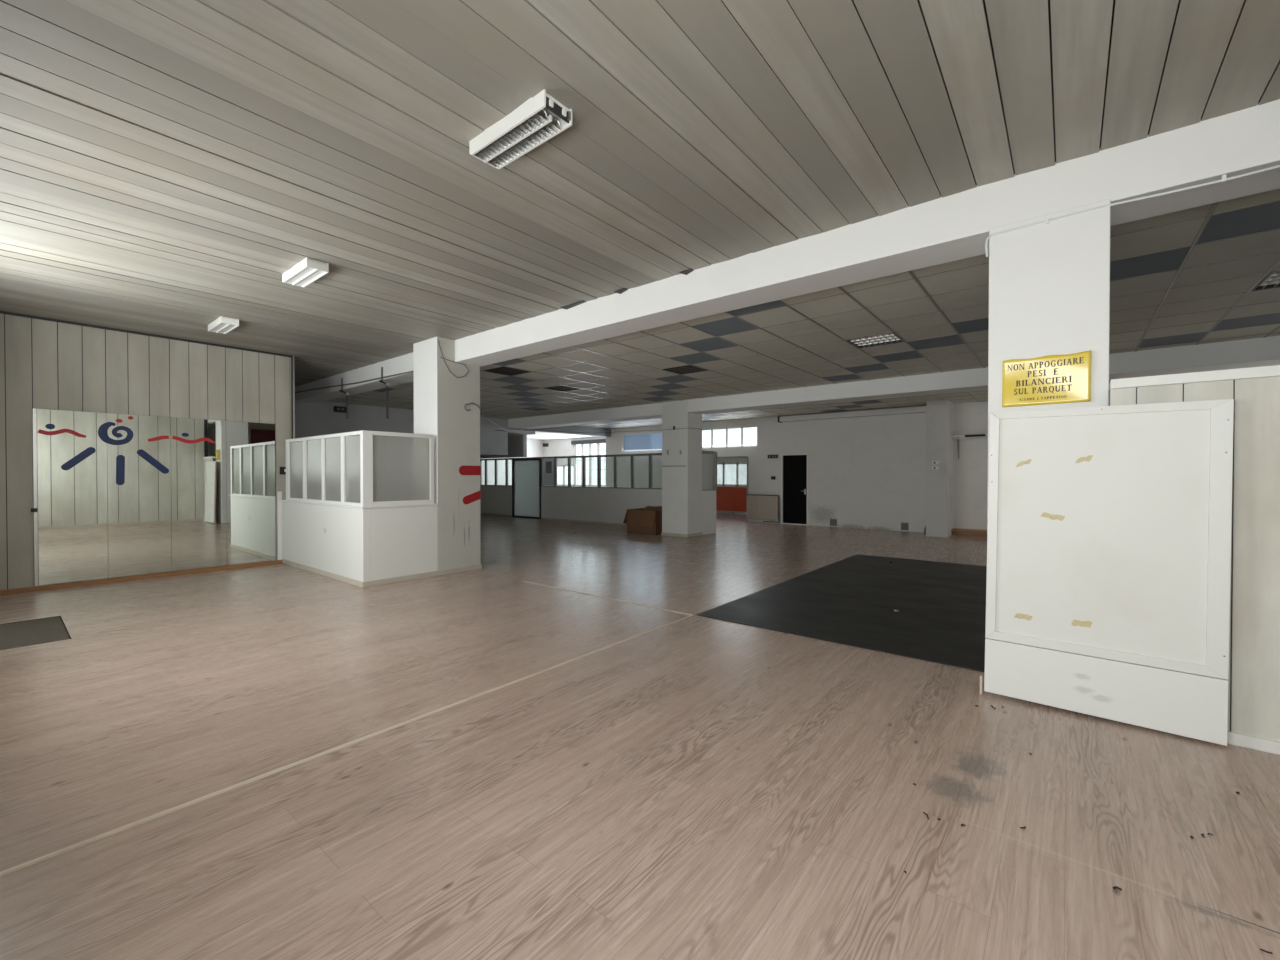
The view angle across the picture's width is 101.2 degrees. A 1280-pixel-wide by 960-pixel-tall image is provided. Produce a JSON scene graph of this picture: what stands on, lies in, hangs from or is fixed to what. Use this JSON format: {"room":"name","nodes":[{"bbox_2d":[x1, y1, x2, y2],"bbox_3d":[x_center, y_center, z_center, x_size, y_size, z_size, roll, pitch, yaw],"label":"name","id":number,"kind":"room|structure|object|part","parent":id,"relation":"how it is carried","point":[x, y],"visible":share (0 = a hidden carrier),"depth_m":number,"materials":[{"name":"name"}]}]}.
{"room":"empty gym","nodes":[
{"label":"empty gym","id":0,"kind":"room"},
{"bbox_2d":[0,311,294,594],"bbox_3d":[-7.351,-0.351,7.523,0.215,3.560,4.196,0,1,39],"label":"wall","id":1,"kind":"structure","parent":0,"point":[46,363],"depth_m":7.34,"materials":[{"name":"beige wood"}]},
{"bbox_3d":[-7.171,1.400,7.635,0.055,0.055,3.410,0,1,39],"label":"wood skirting","id":2,"kind":"part","parent":1,"relation":"part of","materials":[{"name":"brown wood"}]},
{"bbox_3d":[-7.138,-2.114,7.677,0.016,0.031,3.570,0,1,39],"label":"trim","id":3,"kind":"part","parent":1,"relation":"part of","materials":[{"name":"grey metal"}]},
{"bbox_2d":[33,408,275,585],"bbox_3d":[-7.000,0.216,7.841,0.018,2.302,2.674,0,1,39],"label":"wall mirror","id":4,"kind":"object","parent":1,"relation":"attached to","point":[160,480],"visible":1,"depth_m":7.63,"materials":[{"name":"clear glass"}]},
{"bbox_3d":[-7.834,0.226,6.816,0.018,2.302,0.032,0,1,39],"label":"edge trim","id":5,"kind":"part","parent":4,"relation":"part of","materials":[{"name":"silver metal"}]},
{"bbox_3d":[-6.126,0.777,8.947,0.012,1.165,0.065,0,1,39],"label":"dado panel","id":6,"kind":"part","parent":1,"relation":"part of","materials":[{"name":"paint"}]},
{"bbox_2d":[280,467,285,473],"bbox_3d":[-6.067,-0.161,9.000,0.026,0.130,0.165,0,1,39],"label":"wall socket","id":7,"kind":"object","parent":1,"relation":"attached to","point":[282,469],"visible":0.56,"depth_m":8.97,"materials":[{"name":"black plastic"}]},
{"bbox_3d":[-6.065,-0.367,9.137,0.174,3.560,0.020,0,1,39],"label":"corner trim","id":8,"kind":"part","parent":1,"relation":"part of","materials":[{"name":"grey metal"}]},
{"bbox_3d":[-6.033,-0.367,9.140,0.140,3.560,0.024,0,1,39],"label":"corner trim","id":9,"kind":"part","parent":1,"relation":"part of","materials":[{"name":"silver metal"}]},
{"bbox_2d":[295,401,507,454],"bbox_3d":[-6.728,-0.414,14.109,0.150,3.560,7.600,0,1,39],"label":"wall","id":10,"kind":"structure","parent":0,"point":[311,419],"depth_m":13.55,"materials":[{"name":"paint"}]},
{"bbox_2d":[334,406,345,412],"bbox_3d":[-7.431,-1.754,13.070,0.053,0.140,0.320,0,1,39],"label":"sign","id":11,"kind":"object","parent":10,"relation":"attached to","point":[336,408],"visible":0.77,"depth_m":13.02,"materials":[{"name":"black plastic"}]},
{"bbox_2d":[480,429,526,458],"bbox_3d":[-5.124,-1.499,19.341,2.820,1.370,0.150,0,1,39],"label":"wall","id":12,"kind":"structure","parent":0,"point":[517,445],"depth_m":18.68,"materials":[{"name":"paint"}]},
{"bbox_2d":[482,439,542,484],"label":"window","id":13,"kind":"structure","parent":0,"point":[534,447],"depth_m":25.22,"materials":[{"name":"white glass"}]},
{"bbox_2d":[778,406,925,422],"bbox_3d":[5.857,-1.833,14.762,4.130,0.185,0.240,0,1,39],"label":"beam","id":14,"kind":"structure","parent":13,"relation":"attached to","point":[919,409],"depth_m":14.57,"materials":[{"name":"paint"}]},
{"bbox_2d":[508,429,534,435],"bbox_3d":[-6.454,-1.615,17.326,3.500,0.100,4.754,0,1,39],"label":"ceiling","id":15,"kind":"structure","parent":0,"point":[511,432],"depth_m":17.75,"materials":[{"name":"paint"}]},
{"bbox_2d":[527,431,596,439],"bbox_3d":[-0.740,-1.514,19.833,16.200,1.150,6.146,0,1,39],"label":"ceiling","id":16,"kind":"structure","parent":0,"point":[538,435],"depth_m":24.59,"materials":[{"name":"white paint"}]},
{"bbox_2d":[0,513,1279,959],"bbox_3d":[-0.951,1.393,12.313,25.000,0.020,18.520,0,1,39],"label":"floor","id":17,"kind":"structure","parent":0,"point":[696,787],"depth_m":2.52,"materials":[{"name":"laminate"}]},
{"bbox_2d":[0,617,69,649],"bbox_3d":[-5.928,1.465,4.921,1.230,0.015,0.730,0,1,39],"label":"entrance mat","id":18,"kind":"object","parent":17,"relation":"on","point":[40,631],"visible":0.89,"depth_m":4.99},
{"bbox_2d":[0,615,691,876],"bbox_3d":[-1.029,1.462,3.662,0.038,0.006,5.000,0,1,39],"label":"threshold strip","id":19,"kind":"object","parent":17,"relation":"on","point":[66,849],"visible":1,"depth_m":2.63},
{"bbox_2d":[281,430,437,587],"bbox_3d":[-4.556,0.373,8.383,3.126,2.095,1.088,0,1,39],"label":"booth","id":20,"kind":"object","parent":17,"relation":"on","point":[359,508],"visible":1,"depth_m":7.51,"materials":[{"name":"paint"}]},
{"bbox_3d":[-5.599,-0.165,8.595,0.643,0.923,0.008,0,1,39],"label":"pane","id":21,"kind":"part","parent":20,"relation":"part of","materials":[{"name":"grey glass"}]},
{"bbox_3d":[-5.018,-0.161,8.122,0.659,0.923,0.008,0,1,39],"label":"pane","id":22,"kind":"part","parent":20,"relation":"part of","materials":[{"name":"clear glass"}]},
{"bbox_3d":[-4.465,-0.156,7.672,0.617,0.923,0.008,0,1,39],"label":"pane","id":23,"kind":"part","parent":20,"relation":"part of","materials":[{"name":"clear glass"}]},
{"bbox_3d":[-3.940,-0.152,7.245,0.540,0.923,0.008,0,1,39],"label":"pane","id":24,"kind":"part","parent":20,"relation":"part of","materials":[{"name":"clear glass"}]},
{"bbox_3d":[-4.561,1.383,8.394,3.118,0.075,1.067,0,1,39],"label":"skirting","id":25,"kind":"part","parent":20,"relation":"part of","materials":[{"name":"beige wood"}]},
{"bbox_3d":[-4.555,0.354,8.380,3.120,0.022,1.085,0,1,39],"label":"sill","id":26,"kind":"part","parent":20,"relation":"part of","materials":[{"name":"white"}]},
{"bbox_3d":[-4.508,-0.165,8.322,2.940,1.018,1.018,0,1,39],"label":"frame","id":27,"kind":"part","parent":20,"relation":"part of","materials":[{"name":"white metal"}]},
{"bbox_3d":[-3.369,-0.159,7.442,0.008,0.903,0.825,0,1,39],"label":"pane","id":28,"kind":"part","parent":20,"relation":"part of","materials":[{"name":"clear glass"}]},
{"bbox_2d":[413,336,481,575],"bbox_3d":[-3.053,-0.359,8.335,0.724,3.560,0.763,0,1,39],"label":"pillar","id":29,"kind":"structure","parent":17,"relation":"on","point":[440,397],"depth_m":8.06,"materials":[{"name":"paint"}]},
{"bbox_2d":[438,340,468,377],"bbox_3d":[-2.834,-1.820,8.020,0.015,0.516,0.518,0,1,40],"label":"loose wire","id":30,"kind":"object","parent":29,"relation":"attached to","point":[438,340],"visible":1,"depth_m":7.96,"materials":[{"name":"grey"}]},
{"bbox_3d":[-3.053,1.383,8.351,0.724,0.075,0.763,0,1,39],"label":"skirting","id":31,"kind":"part","parent":29,"relation":"part of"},
{"bbox_2d":[464,402,505,430],"bbox_3d":[-3.393,-1.302,12.344,0.490,0.446,8.493,0,1,-12],"label":"cable","id":32,"kind":"object","parent":29,"relation":"attached to","point":[471,402],"visible":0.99,"depth_m":8.42,"materials":[{"name":"grey plastic"}]},
{"bbox_2d":[480,450,716,534],"bbox_3d":[-2.286,0.284,16.679,10.505,2.115,0.684,0,1,39],"label":"wall","id":33,"kind":"structure","parent":17,"relation":"on","point":[598,505],"depth_m":16.31,"materials":[{"name":"white paint"}]},
{"bbox_2d":[512,459,540,518],"bbox_3d":[-3.978,0.295,18.382,1.530,2.060,0.138,0,1,39],"label":"door","id":34,"kind":"structure","parent":33,"relation":"in","point":[526,473],"depth_m":18.39,"materials":[{"name":"grey glass"}]},
{"bbox_2d":[543,459,553,485],"bbox_3d":[-3.076,-0.258,17.695,0.550,0.900,0.004,0,1,39],"label":"notice","id":35,"kind":"object","parent":33,"relation":"attached to","point":[548,464],"visible":1,"depth_m":17.69,"materials":[{"name":"white paper"}]},
{"bbox_3d":[-2.136,1.310,16.897,10.475,0.060,0.012,0,1,39],"label":"skirting","id":36,"kind":"part","parent":33,"relation":"part of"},
{"bbox_3d":[-2.287,-0.266,16.668,10.500,1.015,0.674,0,1,39],"label":"frame","id":37,"kind":"part","parent":33,"relation":"part of","materials":[{"name":"grey metal"}]},
{"bbox_3d":[1.709,-0.217,13.372,0.006,0.920,0.584,0,1,39],"label":"pane","id":38,"kind":"part","parent":33,"relation":"part of","materials":[{"name":"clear glass"}]},
{"bbox_2d":[522,581,693,615],"bbox_3d":[-0.538,1.435,6.514,2.860,0.006,0.035,0,1,39],"label":"threshold strip","id":39,"kind":"object","parent":17,"relation":"on","point":[522,581],"visible":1,"depth_m":6.33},
{"bbox_2d":[623,506,661,534],"bbox_3d":[0.212,1.021,13.776,1.088,0.697,0.887,0,1,39],"label":"cardboard box","id":40,"kind":"object","parent":17,"relation":"on","point":[647,520],"visible":0.78,"depth_m":13.39,"materials":[{"name":"brown cardboard"}]},
{"bbox_2d":[661,400,702,537],"bbox_3d":[1.048,-0.270,13.101,0.789,3.290,0.674,0,1,39],"label":"pillar","id":41,"kind":"structure","parent":17,"relation":"on","point":[681,486],"depth_m":12.84,"materials":[{"name":"white paint"}]},
{"bbox_2d":[510,427,703,432],"bbox_3d":[-1.299,-1.462,14.990,6.848,0.414,0.765,0,1,39],"label":"wire","id":42,"kind":"object","parent":41,"relation":"attached to","point":[510,427],"visible":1,"depth_m":14.16,"materials":[{"name":"grey"}]},
{"bbox_3d":[1.048,1.338,13.117,0.789,0.075,0.674,0,1,39],"label":"skirting","id":43,"kind":"part","parent":41,"relation":"part of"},
{"bbox_2d":[697,554,986,671],"bbox_3d":[4.234,1.436,6.228,4.875,0.008,5.515,0,1,39],"label":"rubber mat","id":44,"kind":"object","parent":17,"relation":"on","point":[940,618],"visible":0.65,"depth_m":5.88,"materials":[{"name":"black rubber"}]},
{"bbox_2d":[926,400,953,536],"bbox_3d":[7.463,-0.274,13.083,0.460,3.300,0.880,0,1,39],"label":"pilaster","id":45,"kind":"object","parent":17,"relation":"on","point":[939,414],"visible":0.89,"depth_m":12.76,"materials":[{"name":"paint"}]},
{"bbox_2d":[980,674,982,693],"bbox_3d":[2.349,1.406,3.621,0.015,0.120,0.038,0,1,39],"label":"wood offcut","id":46,"kind":"object","parent":17,"relation":"on","point":[981,676],"visible":1,"depth_m":3.61,"materials":[{"name":"beige wood"}]},
{"bbox_2d":[987,199,1110,527],"bbox_3d":[2.931,-0.156,3.795,0.641,3.240,0.690,0,1,39],"label":"pillar","id":47,"kind":"structure","parent":17,"relation":"on","point":[1049,284],"depth_m":3.50,"materials":[{"name":"white paint"}]},
{"bbox_2d":[1002,350,1090,406],"bbox_3d":[2.704,-0.667,3.515,0.467,0.324,0.020,0,1,40],"label":"warning sign","id":48,"kind":"object","parent":47,"relation":"attached to","point":[1050,379],"visible":1,"depth_m":3.51,"materials":[{"name":"yellow laminate"}]},
{"bbox_2d":[984,399,1233,745],"bbox_3d":[2.820,0.497,3.258,1.138,1.914,0.106,0,1,39],"label":"panel","id":49,"kind":"object","parent":17,"relation":"on","point":[1109,528],"visible":1,"depth_m":3.19,"materials":[{"name":"white paint"}]},
{"bbox_3d":[2.800,1.059,3.248,1.117,0.066,0.036,0,1,39],"label":"rail","id":50,"kind":"part","parent":49,"relation":"part of","materials":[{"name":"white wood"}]},
{"bbox_3d":[2.837,-0.429,3.256,1.116,0.061,0.035,0,1,39],"label":"rail","id":51,"kind":"part","parent":49,"relation":"part of","materials":[{"name":"white paint"}]},
{"bbox_2d":[0,0,1279,386],"bbox_3d":[-3.664,-2.211,5.655,15.250,0.206,4.820,0,1,39],"label":"ceiling","id":52,"kind":"structure","parent":0,"point":[164,164],"depth_m":3.15,"materials":[{"name":"grey pale grey-beige wood panelling"}]},
{"bbox_2d":[208,316,238,333],"bbox_3d":[-5.625,-2.089,7.097,0.670,0.098,0.190,0,1,39],"label":"ceiling lamp","id":53,"kind":"object","parent":52,"relation":"attached to","point":[224,325],"visible":1,"depth_m":6.99,"materials":[{"name":"white metal"}]},
{"bbox_3d":[-5.681,-2.088,7.028,0.670,0.098,0.012,0,1,39],"label":"panel","id":54,"kind":"part","parent":53,"relation":"part of","materials":[{"name":"white ceramic"}]},
{"bbox_2d":[211,323,227,331],"bbox_3d":[-5.653,-2.056,7.064,0.650,0.006,0.076,0,1,39],"label":"diffuser","id":55,"kind":"object","parent":53,"relation":"attached to","point":[216,327],"depth_m":7.08,"materials":[{"name":"white plastic"}]},
{"bbox_2d":[220,324,236,332],"bbox_3d":[-5.597,-2.057,7.132,0.650,0.006,0.076,0,1,39],"label":"diffuser","id":56,"kind":"object","parent":53,"relation":"attached to","point":[226,328],"depth_m":7.08,"materials":[{"name":"white plastic"}]},
{"bbox_3d":[-5.569,-2.089,7.166,0.670,0.098,0.012,0,1,39],"label":"panel","id":57,"kind":"part","parent":53,"relation":"part of","materials":[{"name":"white ceramic"}]},
{"bbox_2d":[282,257,328,287],"bbox_3d":[-3.354,-2.071,5.262,0.670,0.098,0.190,0,1,39],"label":"ceiling lamp","id":58,"kind":"object","parent":52,"relation":"attached to","point":[307,271],"visible":1,"depth_m":5.18,"materials":[{"name":"white metal"}]},
{"bbox_3d":[-3.410,-2.071,5.193,0.670,0.098,0.012,0,1,39],"label":"panel","id":59,"kind":"part","parent":58,"relation":"part of","materials":[{"name":"white metal"}]},
{"bbox_2d":[286,267,314,283],"bbox_3d":[-3.382,-2.039,5.228,0.650,0.006,0.076,0,1,39],"label":"diffuser","id":60,"kind":"object","parent":58,"relation":"attached to","point":[299,274],"depth_m":5.21,"materials":[{"name":"white plastic"}]},
{"bbox_2d":[295,270,324,285],"bbox_3d":[-3.326,-2.039,5.297,0.650,0.006,0.076,0,1,39],"label":"diffuser","id":61,"kind":"object","parent":58,"relation":"attached to","point":[311,276],"depth_m":5.29,"materials":[{"name":"white plastic"}]},
{"bbox_3d":[-3.298,-2.072,5.331,0.670,0.098,0.012,0,1,39],"label":"panel","id":62,"kind":"part","parent":58,"relation":"part of","materials":[{"name":"white metal"}]},
{"bbox_3d":[-3.354,-2.105,5.262,0.646,0.030,0.164,0,1,39],"label":"plate","id":63,"kind":"part","parent":58,"relation":"part of","materials":[{"name":"white metal"}]},
{"bbox_2d":[469,89,571,168],"bbox_3d":[-0.718,-2.051,3.107,0.700,0.098,0.205,0,1,39],"label":"ceiling lamp","id":64,"kind":"object","parent":52,"relation":"attached to","point":[541,117],"visible":1,"depth_m":3.04,"materials":[{"name":"white metal"}]},
{"bbox_3d":[-0.778,-2.050,3.033,0.700,0.098,0.012,0,1,39],"label":"panel","id":65,"kind":"part","parent":64,"relation":"part of","materials":[{"name":"white metal"}]},
{"bbox_3d":[-0.657,-2.051,3.182,0.700,0.098,0.012,0,1,39],"label":"panel","id":66,"kind":"part","parent":64,"relation":"part of","materials":[{"name":"silver metal"}]},
{"bbox_2d":[549,99,553,107],"bbox_3d":[-0.482,-2.044,2.854,0.013,0.034,0.028,0,1,39],"label":"socket","id":67,"kind":"object","parent":64,"relation":"attached to","point":[551,101],"depth_m":2.85,"materials":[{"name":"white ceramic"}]},
{"bbox_3d":[-0.718,-2.085,3.107,0.676,0.030,0.179,0,1,39],"label":"plate","id":68,"kind":"part","parent":64,"relation":"part of","materials":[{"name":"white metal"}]},
{"bbox_3d":[-0.458,-2.040,2.897,0.008,0.056,0.181,0,1,39],"label":"plate","id":69,"kind":"part","parent":64,"relation":"part of","materials":[{"name":"grey metal"}]},
{"bbox_2d":[562,108,566,116],"bbox_3d":[-0.422,-2.045,2.928,0.013,0.034,0.028,0,1,39],"label":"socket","id":70,"kind":"object","parent":64,"relation":"attached to","point":[564,110],"depth_m":2.93,"materials":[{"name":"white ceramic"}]},
{"bbox_2d":[560,300,585,309],"bbox_3d":[-0.807,-2.107,6.348,0.390,0.030,0.059,0,1,39],"label":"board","id":71,"kind":"object","parent":52,"relation":"attached to","point":[566,307],"visible":1,"depth_m":6.34,"materials":[{"name":"grey wood"}]},
{"bbox_2d":[295,99,1279,402],"bbox_3d":[-0.942,-2.007,6.785,18.050,0.435,0.445,0,1,39],"label":"beam","id":72,"kind":"structure","parent":52,"relation":"attached to","point":[954,227],"depth_m":4.07,"materials":[{"name":"white paint"}]},
{"bbox_2d":[338,378,348,418],"bbox_3d":[-5.917,-1.630,10.510,0.365,0.850,0.059,0,1,39],"label":"hanger","id":73,"kind":"object","parent":72,"relation":"hanging from","point":[341,390],"visible":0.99,"depth_m":10.40,"materials":[{"name":"grey metal"}]},
{"bbox_3d":[-5.910,-1.512,10.500,0.331,0.614,0.040,0,1,37],"label":"rod","id":74,"kind":"part","parent":73,"relation":"part of","materials":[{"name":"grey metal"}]},
{"bbox_2d":[295,370,413,392],"bbox_3d":[-5.735,-1.919,10.363,6.001,0.224,0.046,0,1,39],"label":"conduit","id":75,"kind":"object","parent":72,"relation":"attached to","point":[413,370],"visible":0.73,"depth_m":10.02,"materials":[{"name":"grey metal"}]},
{"bbox_2d":[379,367,388,418],"bbox_3d":[-4.595,-1.570,9.435,0.307,0.950,0.059,0,1,39],"label":"hanger","id":76,"kind":"object","parent":72,"relation":"hanging from","point":[381,380],"visible":1,"depth_m":9.34,"materials":[{"name":"grey metal"}]},
{"bbox_2d":[614,288,627,293],"bbox_3d":[-0.214,-2.103,5.865,0.160,0.030,0.059,0,1,39],"label":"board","id":77,"kind":"object","parent":72,"relation":"attached to","point":[622,290],"visible":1,"depth_m":5.86,"materials":[{"name":"grey wood"}]},
{"bbox_2d":[679,268,693,274],"bbox_3d":[0.469,-2.098,5.309,0.140,0.030,0.059,0,1,39],"label":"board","id":78,"kind":"object","parent":72,"relation":"attached to","point":[690,270],"visible":1,"depth_m":5.30,"materials":[{"name":"grey wood"}]},
{"bbox_2d":[985,165,1279,256],"bbox_3d":[3.072,-1.655,3.218,1.616,0.171,0.030,0,1,39],"label":"power cable","id":79,"kind":"object","parent":72,"relation":"attached to","point":[1224,179],"visible":1,"depth_m":3.21,"materials":[{"name":"white plastic"}]},
{"bbox_2d":[543,437,746,514],"bbox_3d":[0.436,-0.452,21.288,16.200,3.500,2.620,0,1,39],"label":"wall","id":80,"kind":"structure","parent":0,"point":[556,447],"depth_m":26.02,"materials":[{"name":"white paint"}]},
{"bbox_2d":[557,465,573,485],"bbox_3d":[-3.800,-0.225,26.265,1.550,1.050,0.090,0,1,39],"label":"window","id":81,"kind":"structure","parent":80,"relation":"in","point":[563,466],"depth_m":26.21,"materials":[{"name":"white glass"}]},
{"bbox_2d":[571,439,605,486],"bbox_3d":[-2.376,-0.798,25.078,2.250,2.220,0.355,0,1,39],"label":"window","id":82,"kind":"structure","parent":80,"relation":"in","point":[593,441],"depth_m":25.09,"materials":[{"name":"white glass"}]},
{"bbox_2d":[716,487,746,513],"bbox_3d":[3.547,0.789,20.132,2.100,1.040,0.095,0,1,39],"label":"panel","id":83,"kind":"object","parent":80,"relation":"attached to","point":[728,499],"visible":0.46,"depth_m":20.14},
{"bbox_2d":[717,462,746,486],"bbox_3d":[3.511,-0.218,20.316,1.800,0.930,0.090,0,1,39],"label":"window","id":84,"kind":"structure","parent":80,"relation":"in","point":[737,484],"depth_m":20.22,"materials":[{"name":"white glass"}]},
{"bbox_2d":[328,188,1279,428],"bbox_3d":[2.420,-1.904,10.918,18.050,0.008,10.580,0,1,39],"label":"ceiling","id":85,"kind":"structure","parent":0,"point":[1186,277],"depth_m":6.68,"materials":[{"name":"tile"}]},
{"bbox_2d":[484,366,529,375],"bbox_3d":[-2.297,-1.942,9.125,0.581,0.110,0.601,0,1,39],"label":"tile","id":86,"kind":"object","parent":85,"relation":"attached to","point":[501,370],"visible":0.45,"depth_m":9.16,"materials":[{"name":"grey metal"}]},
{"bbox_2d":[545,385,579,391],"bbox_3d":[-1.609,-1.959,10.944,0.581,0.110,0.601,0,1,39],"label":"light","id":87,"kind":"object","parent":85,"relation":"attached to","point":[561,387],"visible":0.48,"depth_m":10.99,"materials":[{"name":"grey metal"}]},
{"bbox_2d":[662,365,708,373],"bbox_3d":[0.776,-1.941,9.004,0.581,0.110,0.601,0,1,39],"label":"light","id":88,"kind":"object","parent":85,"relation":"attached to","point":[686,369],"visible":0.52,"depth_m":9.05,"materials":[{"name":"grey metal"}]},
{"bbox_2d":[847,333,903,347],"bbox_3d":[3.161,-1.922,7.063,0.581,0.110,0.601,0,1,39],"label":"light","id":89,"kind":"object","parent":85,"relation":"attached to","point":[890,338],"visible":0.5,"depth_m":7.10,"materials":[{"name":"grey metal"}]},
{"bbox_2d":[1252,272,1279,290],"bbox_3d":[6.023,-1.900,4.734,0.581,0.110,0.601,0,1,39],"label":"light","id":90,"kind":"object","parent":85,"relation":"attached to","point":[1272,280],"visible":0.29,"depth_m":4.96,"materials":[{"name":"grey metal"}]},
{"bbox_2d":[606,392,1109,532],"bbox_3d":[5.758,-0.394,15.153,18.200,3.500,0.180,0,1,39],"label":"wall","id":91,"kind":"structure","parent":0,"point":[868,472],"depth_m":14.69,"materials":[{"name":"paint"}]},
{"bbox_2d":[623,432,661,450],"bbox_3d":[0.128,-1.427,19.712,2.000,0.660,0.060,0,1,39],"label":"window","id":92,"kind":"structure","parent":91,"relation":"in","point":[653,440],"depth_m":19.73,"materials":[{"name":"blue glass"}]},
{"bbox_2d":[702,426,756,447],"bbox_3d":[2.889,-1.406,17.465,2.260,0.660,0.060,0,1,39],"label":"window","id":93,"kind":"structure","parent":91,"relation":"in","point":[746,436],"depth_m":17.38,"materials":[{"name":"white glass"}]},
{"bbox_3d":[2.232,-1.411,18.000,0.515,0.580,0.006,0,1,39],"label":"pane","id":94,"kind":"part","parent":93,"relation":"part of","materials":[{"name":"white glass"}]},
{"bbox_3d":[2.670,-1.408,17.643,0.515,0.580,0.006,0,1,39],"label":"pane","id":95,"kind":"part","parent":93,"relation":"part of","materials":[{"name":"white glass"}]},
{"bbox_3d":[3.108,-1.404,17.287,0.515,0.580,0.006,0,1,39],"label":"pane","id":96,"kind":"part","parent":93,"relation":"part of","materials":[{"name":"white glass"}]},
{"bbox_3d":[3.546,-1.401,16.930,0.515,0.580,0.006,0,1,39],"label":"pane","id":97,"kind":"part","parent":93,"relation":"part of","materials":[{"name":"white glass"}]},
{"bbox_2d":[717,456,747,521],"bbox_3d":[2.977,0.279,17.422,1.430,2.110,0.220,0,1,39],"label":"trim","id":98,"kind":"structure","parent":91,"relation":"attached to","point":[728,456],"depth_m":16.94,"materials":[{"name":"grey metal"}]},
{"bbox_2d":[746,494,780,522],"bbox_3d":[3.861,0.888,16.496,1.119,0.859,0.150,0,1,39],"label":"panel","id":99,"kind":"object","parent":91,"relation":"attached to","point":[759,507],"visible":1,"depth_m":16.44,"materials":[{"name":"wood"}]},
{"bbox_2d":[746,494,778,495],"bbox_3d":[3.830,0.471,16.485,1.080,0.025,0.100,0,1,39],"label":"shelf","id":100,"kind":"object","parent":99,"relation":"attached to","point":[746,494],"depth_m":16.58,"materials":[{"name":"grey metal"}]},
{"bbox_2d":[768,455,777,457],"bbox_3d":[4.124,-0.730,16.335,0.330,0.110,0.043,0,1,39],"label":"door sign","id":101,"kind":"object","parent":91,"relation":"attached to","point":[769,456],"visible":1,"depth_m":16.31,"materials":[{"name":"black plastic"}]},
{"bbox_2d":[781,453,808,524],"bbox_3d":[4.712,0.278,15.958,0.870,2.140,0.221,0,1,39],"label":"door","id":102,"kind":"structure","parent":91,"relation":"in","point":[794,467],"depth_m":15.93,"materials":[{"name":"black wood"}]},
{"bbox_2d":[830,519,836,525],"bbox_3d":[5.584,1.223,15.186,0.200,0.205,0.012,0,1,39],"label":"air vent","id":103,"kind":"object","parent":91,"relation":"in","point":[833,522],"visible":1,"depth_m":15.18,"materials":[{"name":"grey"}]},
{"bbox_2d":[901,522,908,529],"bbox_3d":[7.045,1.234,13.998,0.185,0.205,0.012,0,1,39],"label":"air vent","id":104,"kind":"object","parent":91,"relation":"in","point":[904,526],"visible":1,"depth_m":14.00,"materials":[{"name":"grey"}]},
{"bbox_2d":[951,528,986,536],"bbox_3d":[10.238,1.314,11.201,6.240,0.160,0.320,0,1,39],"label":"baseboard","id":105,"kind":"structure","parent":91,"relation":"attached to","point":[955,531],"depth_m":12.88,"materials":[{"name":"orange wood"}]},
{"bbox_2d":[952,434,987,458],"bbox_3d":[9.011,-0.806,12.176,3.400,0.581,0.334,0,1,39],"label":"wall rail","id":106,"kind":"object","parent":91,"relation":"attached to","point":[975,436],"visible":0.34,"depth_m":12.90,"materials":[{"name":"grey metal"}]},
{"bbox_2d":[1109,365,1279,754],"bbox_3d":[3.315,0.428,2.970,1.000,2.088,0.115,0,1,39],"label":"wall partition","id":107,"kind":"structure","parent":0,"point":[1254,631],"depth_m":2.89,"materials":[{"name":"cream laminate panel"},{"name":"white enamel"}]},
{"bbox_3d":[3.315,-0.587,2.960,1.000,0.058,0.115,0,1,39],"label":"rail","id":108,"kind":"part","parent":107,"relation":"part of","materials":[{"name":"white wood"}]},
{"bbox_3d":[3.288,1.440,2.945,1.000,0.065,0.027,0,1,39],"label":"baseboard","id":109,"kind":"part","parent":107,"relation":"part of","materials":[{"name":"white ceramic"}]},
{"label":"outside","id":110,"kind":"structure","parent":0,"visible":0},
{"bbox_3d":[-2.707,1.556,12.532,60.000,0.250,44.000,0,1,39],"label":"ground","id":111,"kind":"structure","parent":110,"visible":0},
{"bbox_2d":[717,464,746,483],"bbox_3d":[5.866,-0.054,29.392,20.000,2.650,1.000,0,1,39],"label":"facade","id":112,"kind":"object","parent":111,"relation":"on","point":[730,468],"visible":0.07,"depth_m":29.32,"materials":[{"name":"white glass"}]},
{"bbox_3d":[0.677,-2.231,14.319,25.350,0.210,13.300,0,1,39],"label":"ceiling slab","id":113,"kind":"structure","parent":0,"visible":0},
{"bbox_2d":[525,425,610,436],"bbox_3d":[-2.586,-1.932,19.105,0.350,0.500,4.200,0,1,39],"label":"beam","id":114,"kind":"structure","parent":113,"relation":"attached to","point":[590,431],"depth_m":19.28,"materials":[{"name":"paint"}]},
{"bbox_2d":[508,336,1279,429],"bbox_3d":[2.920,-1.860,11.534,18.050,0.500,0.595,0,1,39],"label":"beam","id":115,"kind":"structure","parent":113,"relation":"attached to","point":[1255,352],"depth_m":9.56,"materials":[{"name":"white paint"}]}
]}

